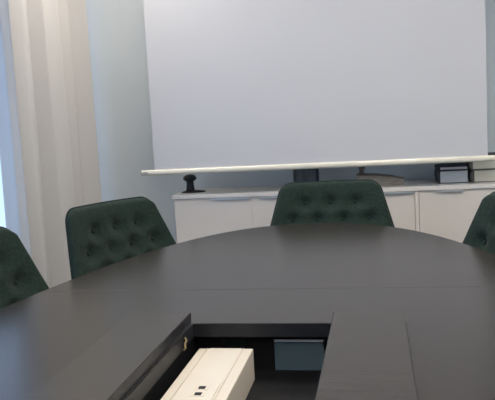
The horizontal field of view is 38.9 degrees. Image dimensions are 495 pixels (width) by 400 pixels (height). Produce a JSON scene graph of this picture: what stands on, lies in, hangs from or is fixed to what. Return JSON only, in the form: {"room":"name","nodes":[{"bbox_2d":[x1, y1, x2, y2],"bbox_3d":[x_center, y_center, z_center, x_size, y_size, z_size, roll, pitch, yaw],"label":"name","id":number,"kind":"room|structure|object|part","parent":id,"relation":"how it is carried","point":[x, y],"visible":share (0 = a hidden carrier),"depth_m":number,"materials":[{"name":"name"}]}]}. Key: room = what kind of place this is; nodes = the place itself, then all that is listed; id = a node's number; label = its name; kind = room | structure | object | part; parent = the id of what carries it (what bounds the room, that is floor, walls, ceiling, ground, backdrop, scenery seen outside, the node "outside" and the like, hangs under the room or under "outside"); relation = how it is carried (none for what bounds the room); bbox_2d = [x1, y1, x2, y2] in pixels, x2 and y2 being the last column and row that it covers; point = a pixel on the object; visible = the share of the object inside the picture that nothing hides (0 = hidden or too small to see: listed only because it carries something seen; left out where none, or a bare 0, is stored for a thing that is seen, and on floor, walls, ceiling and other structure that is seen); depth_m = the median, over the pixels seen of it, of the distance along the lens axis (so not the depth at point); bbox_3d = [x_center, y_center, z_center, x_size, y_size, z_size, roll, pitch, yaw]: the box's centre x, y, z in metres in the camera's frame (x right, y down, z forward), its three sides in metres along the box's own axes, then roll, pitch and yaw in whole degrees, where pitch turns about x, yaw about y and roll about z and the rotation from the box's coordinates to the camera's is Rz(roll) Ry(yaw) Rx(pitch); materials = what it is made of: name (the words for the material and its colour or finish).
{"room":"conference room","nodes":[
{"label":"conference room","id":0,"kind":"room"},
{"bbox_2d":[86,0,494,243],"bbox_3d":[0.734,-0.598,3.884,4.040,2.600,0.150,-2,6,11],"label":"wall","id":1,"kind":"structure","parent":0,"point":[116,28],"depth_m":4.06,"materials":[{"name":"paint"}]},
{"bbox_2d":[274,342,323,369],"bbox_3d":[0.159,1.159,0.475,4.040,0.100,7.420,-2,6,11],"label":"floor","id":2,"kind":"structure","parent":0,"point":[288,355],"depth_m":3.50,"materials":[{"name":"carpet"}]},
{"bbox_2d":[0,226,48,308],"bbox_3d":[-0.505,0.542,1.868,0.647,0.900,0.611,-1,7,22],"label":"chair","id":3,"kind":"object","parent":2,"relation":"on","point":[20,278],"visible":0.28,"depth_m":2.09,"materials":[{"name":"green fabric"}]},
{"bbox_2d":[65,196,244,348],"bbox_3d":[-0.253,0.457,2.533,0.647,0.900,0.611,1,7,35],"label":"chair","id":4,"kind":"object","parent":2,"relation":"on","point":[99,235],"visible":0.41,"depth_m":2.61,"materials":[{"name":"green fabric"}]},
{"bbox_3d":[-0.442,0.242,2.634,0.215,0.466,0.602,1,7,35],"label":"backrest","id":5,"kind":"part","parent":4,"relation":"part of","materials":[{"name":"green fabric"}]},
{"bbox_3d":[-0.179,0.466,2.482,0.468,0.086,0.530,1,7,35],"label":"seat","id":6,"kind":"part","parent":4,"relation":"part of","materials":[{"name":"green fabric"}]},
{"bbox_2d":[0,223,494,399],"bbox_3d":[-0.093,0.734,0.512,1.514,0.762,4.943,-2,6,11],"label":"conference table","id":7,"kind":"object","parent":2,"relation":"on","point":[398,313],"visible":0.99,"depth_m":1.53,"materials":[{"name":"laminate"}]},
{"bbox_2d":[161,348,254,399],"bbox_3d":[-0.110,0.387,1.119,0.117,0.072,0.740,-2,6,11],"label":"box","id":8,"kind":"object","parent":7,"relation":"in","point":[212,373],"visible":1,"depth_m":1.33,"materials":[{"name":"beige plastic"}]},
{"bbox_3d":[-0.098,0.345,1.193,0.070,0.003,0.178,-2,6,11],"label":"data plate","id":9,"kind":"part","parent":8,"relation":"part of","materials":[{"name":"beige plastic"}]},
{"bbox_2d":[190,391,206,396],"bbox_3d":[-0.086,0.339,1.224,0.026,0.001,0.021,-2,6,11],"label":"socket","id":10,"kind":"object","parent":8,"relation":"attached to","point":[192,393],"depth_m":1.22,"materials":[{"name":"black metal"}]},
{"bbox_2d":[194,385,209,389],"bbox_3d":[-0.081,0.336,1.252,0.026,0.001,0.021,-2,6,11],"label":"socket","id":11,"kind":"object","parent":8,"relation":"attached to","point":[196,387],"depth_m":1.25,"materials":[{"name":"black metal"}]},
{"bbox_2d":[142,337,327,399],"bbox_3d":[-0.144,0.451,0.496,0.329,0.088,2.105,-2,6,11],"label":"cable tray","id":12,"kind":"object","parent":7,"relation":"on","point":[269,383],"depth_m":1.46,"materials":[{"name":"black metal"}]},
{"bbox_2d":[174,191,419,341],"bbox_3d":[0.282,0.348,3.800,1.261,0.788,0.360,-2,6,11],"label":"base cabinet","id":13,"kind":"object","parent":2,"relation":"on","point":[195,218],"visible":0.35,"depth_m":3.66,"materials":[{"name":"white laminate"}]},
{"bbox_3d":[-0.163,0.349,3.720,0.416,0.722,0.018,-2,6,11],"label":"door","id":14,"kind":"part","parent":13,"relation":"part of","materials":[{"name":"white laminate"}]},
{"bbox_3d":[-0.090,-0.007,3.649,0.203,0.008,0.014,-2,6,11],"label":"handle","id":15,"kind":"part","parent":13,"relation":"part of","materials":[{"name":"metal"}]},
{"bbox_3d":[0.250,0.334,3.644,0.422,0.722,0.018,-2,6,11],"label":"door","id":16,"kind":"part","parent":13,"relation":"part of","materials":[{"name":"white laminate"}]},
{"bbox_2d":[172,180,494,199],"bbox_3d":[0.879,-0.076,3.643,2.542,0.021,0.356,-2,6,11],"label":"countertop","id":17,"kind":"structure","parent":13,"relation":"on","point":[414,185],"depth_m":3.63,"materials":[{"name":"laminate"}]},
{"bbox_2d":[181,174,205,192],"bbox_3d":[-0.299,-0.092,3.830,0.140,0.099,0.097,-2,6,11],"label":"stand","id":18,"kind":"object","parent":17,"relation":"on","point":[190,178],"visible":1,"depth_m":3.81,"materials":[{"name":"black plastic"}]},
{"bbox_2d":[293,169,318,181],"bbox_3d":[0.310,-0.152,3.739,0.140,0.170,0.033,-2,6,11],"label":"pot","id":19,"kind":"object","parent":17,"relation":"on","point":[301,175],"visible":0.34,"depth_m":3.73,"materials":[{"name":"stone"}]},
{"bbox_2d":[356,167,403,185],"bbox_3d":[0.687,-0.127,3.625,0.240,0.105,0.074,-2,6,11],"label":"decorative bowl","id":20,"kind":"object","parent":17,"relation":"on","point":[382,179],"visible":0.8,"depth_m":3.59,"materials":[{"name":"brown wood"}]},
{"bbox_3d":[0.594,-0.155,3.639,0.036,0.043,0.036,-2,6,11],"label":"knob","id":21,"kind":"part","parent":20,"relation":"part of","materials":[{"name":"brown wood"}]},
{"bbox_3d":[0.687,-0.123,3.626,0.240,0.034,0.074,-2,6,11],"label":"lid","id":22,"kind":"part","parent":20,"relation":"part of","materials":[{"name":"brown wood"}]},
{"bbox_2d":[434,168,467,183],"bbox_3d":[1.056,-0.129,3.637,0.149,0.066,0.205,-2,6,11],"label":"book","id":23,"kind":"object","parent":17,"relation":"on","point":[448,176],"visible":0.83,"depth_m":3.54,"materials":[{"name":"grey paper"}]},
{"bbox_2d":[434,164,467,170],"bbox_3d":[1.054,-0.172,3.634,0.147,0.020,0.203,-2,6,11],"label":"book","id":24,"kind":"object","parent":23,"relation":"on","point":[435,165],"visible":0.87,"depth_m":3.54,"materials":[{"name":"grey paper"}]},
{"bbox_2d":[436,162,466,166],"bbox_3d":[1.052,-0.195,3.633,0.143,0.026,0.200,-2,6,11],"label":"book","id":25,"kind":"object","parent":24,"relation":"on","point":[461,163],"visible":0.45,"depth_m":3.54,"materials":[{"name":"black paper"}]},
{"bbox_2d":[467,168,494,182],"bbox_3d":[1.238,-0.135,3.608,0.200,0.064,0.215,-2,6,11],"label":"book","id":26,"kind":"object","parent":17,"relation":"on","point":[483,175],"visible":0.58,"depth_m":3.51,"materials":[{"name":"beige paper"}]},
{"bbox_2d":[466,161,494,169],"bbox_3d":[1.230,-0.193,3.604,0.201,0.054,0.213,-2,6,11],"label":"book","id":27,"kind":"object","parent":26,"relation":"on","point":[487,164],"visible":0.41,"depth_m":3.51,"materials":[{"name":"beige paper"}]},
{"bbox_3d":[0.741,-0.036,3.494,0.178,0.008,0.014,-2,6,11],"label":"handle","id":28,"kind":"part","parent":13,"relation":"part of","materials":[{"name":"metal"}]},
{"bbox_3d":[0.655,0.320,3.568,0.401,0.722,0.018,-2,6,11],"label":"door","id":29,"kind":"part","parent":13,"relation":"part of","materials":[{"name":"white laminate"}]},
{"bbox_2d":[270,179,394,226],"bbox_3d":[0.350,0.390,2.890,0.611,0.892,0.647,-2,6,8],"label":"chair","id":30,"kind":"object","parent":2,"relation":"on","point":[356,201],"visible":0.36,"depth_m":3.11,"materials":[{"name":"green fabric"}]},
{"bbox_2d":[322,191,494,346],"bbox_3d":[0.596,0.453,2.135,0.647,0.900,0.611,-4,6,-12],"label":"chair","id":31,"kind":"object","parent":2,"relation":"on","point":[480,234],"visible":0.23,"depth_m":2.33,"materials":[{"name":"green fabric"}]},
{"bbox_3d":[0.795,0.225,2.159,0.215,0.466,0.602,-4,6,-12],"label":"backrest","id":32,"kind":"part","parent":31,"relation":"part of","materials":[{"name":"green fabric"}]},
{"bbox_2d":[419,188,494,242],"bbox_3d":[1.521,0.305,3.569,1.260,0.788,0.360,-2,6,11],"label":"base cabinet","id":33,"kind":"object","parent":2,"relation":"on","point":[449,214],"visible":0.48,"depth_m":3.47,"materials":[{"name":"white laminate"}]},
{"bbox_3d":[0.998,-0.045,3.446,0.130,0.008,0.014,-2,6,11],"label":"handle","id":34,"kind":"part","parent":33,"relation":"part of","materials":[{"name":"metal"}]},
{"bbox_3d":[0.013,-1.522,0.187,4.040,0.100,7.420,-2,6,11],"label":"ceiling","id":35,"kind":"structure","parent":0,"visible":0},
{"bbox_2d":[141,0,494,175],"bbox_3d":[0.292,-0.989,3.412,1.870,1.676,0.100,-2,6,11],"label":"projection screen","id":36,"kind":"object","parent":35,"relation":"hanging from","point":[235,85],"visible":1,"depth_m":3.45,"materials":[{"name":"fabric"}]},
{"bbox_3d":[-1.516,-1.469,1.230,0.040,0.060,5.600,-2,6,11],"label":"rail","id":37,"kind":"object","parent":35,"relation":"attached to","visible":0},
{"bbox_2d":[0,0,101,287],"bbox_3d":[-1.038,-0.450,3.638,0.164,2.520,0.899,-2,6,11],"label":"curtain","id":38,"kind":"object","parent":37,"relation":"hanging from","point":[49,160],"visible":0.72,"depth_m":3.54,"materials":[{"name":"fabric"}]}
]}

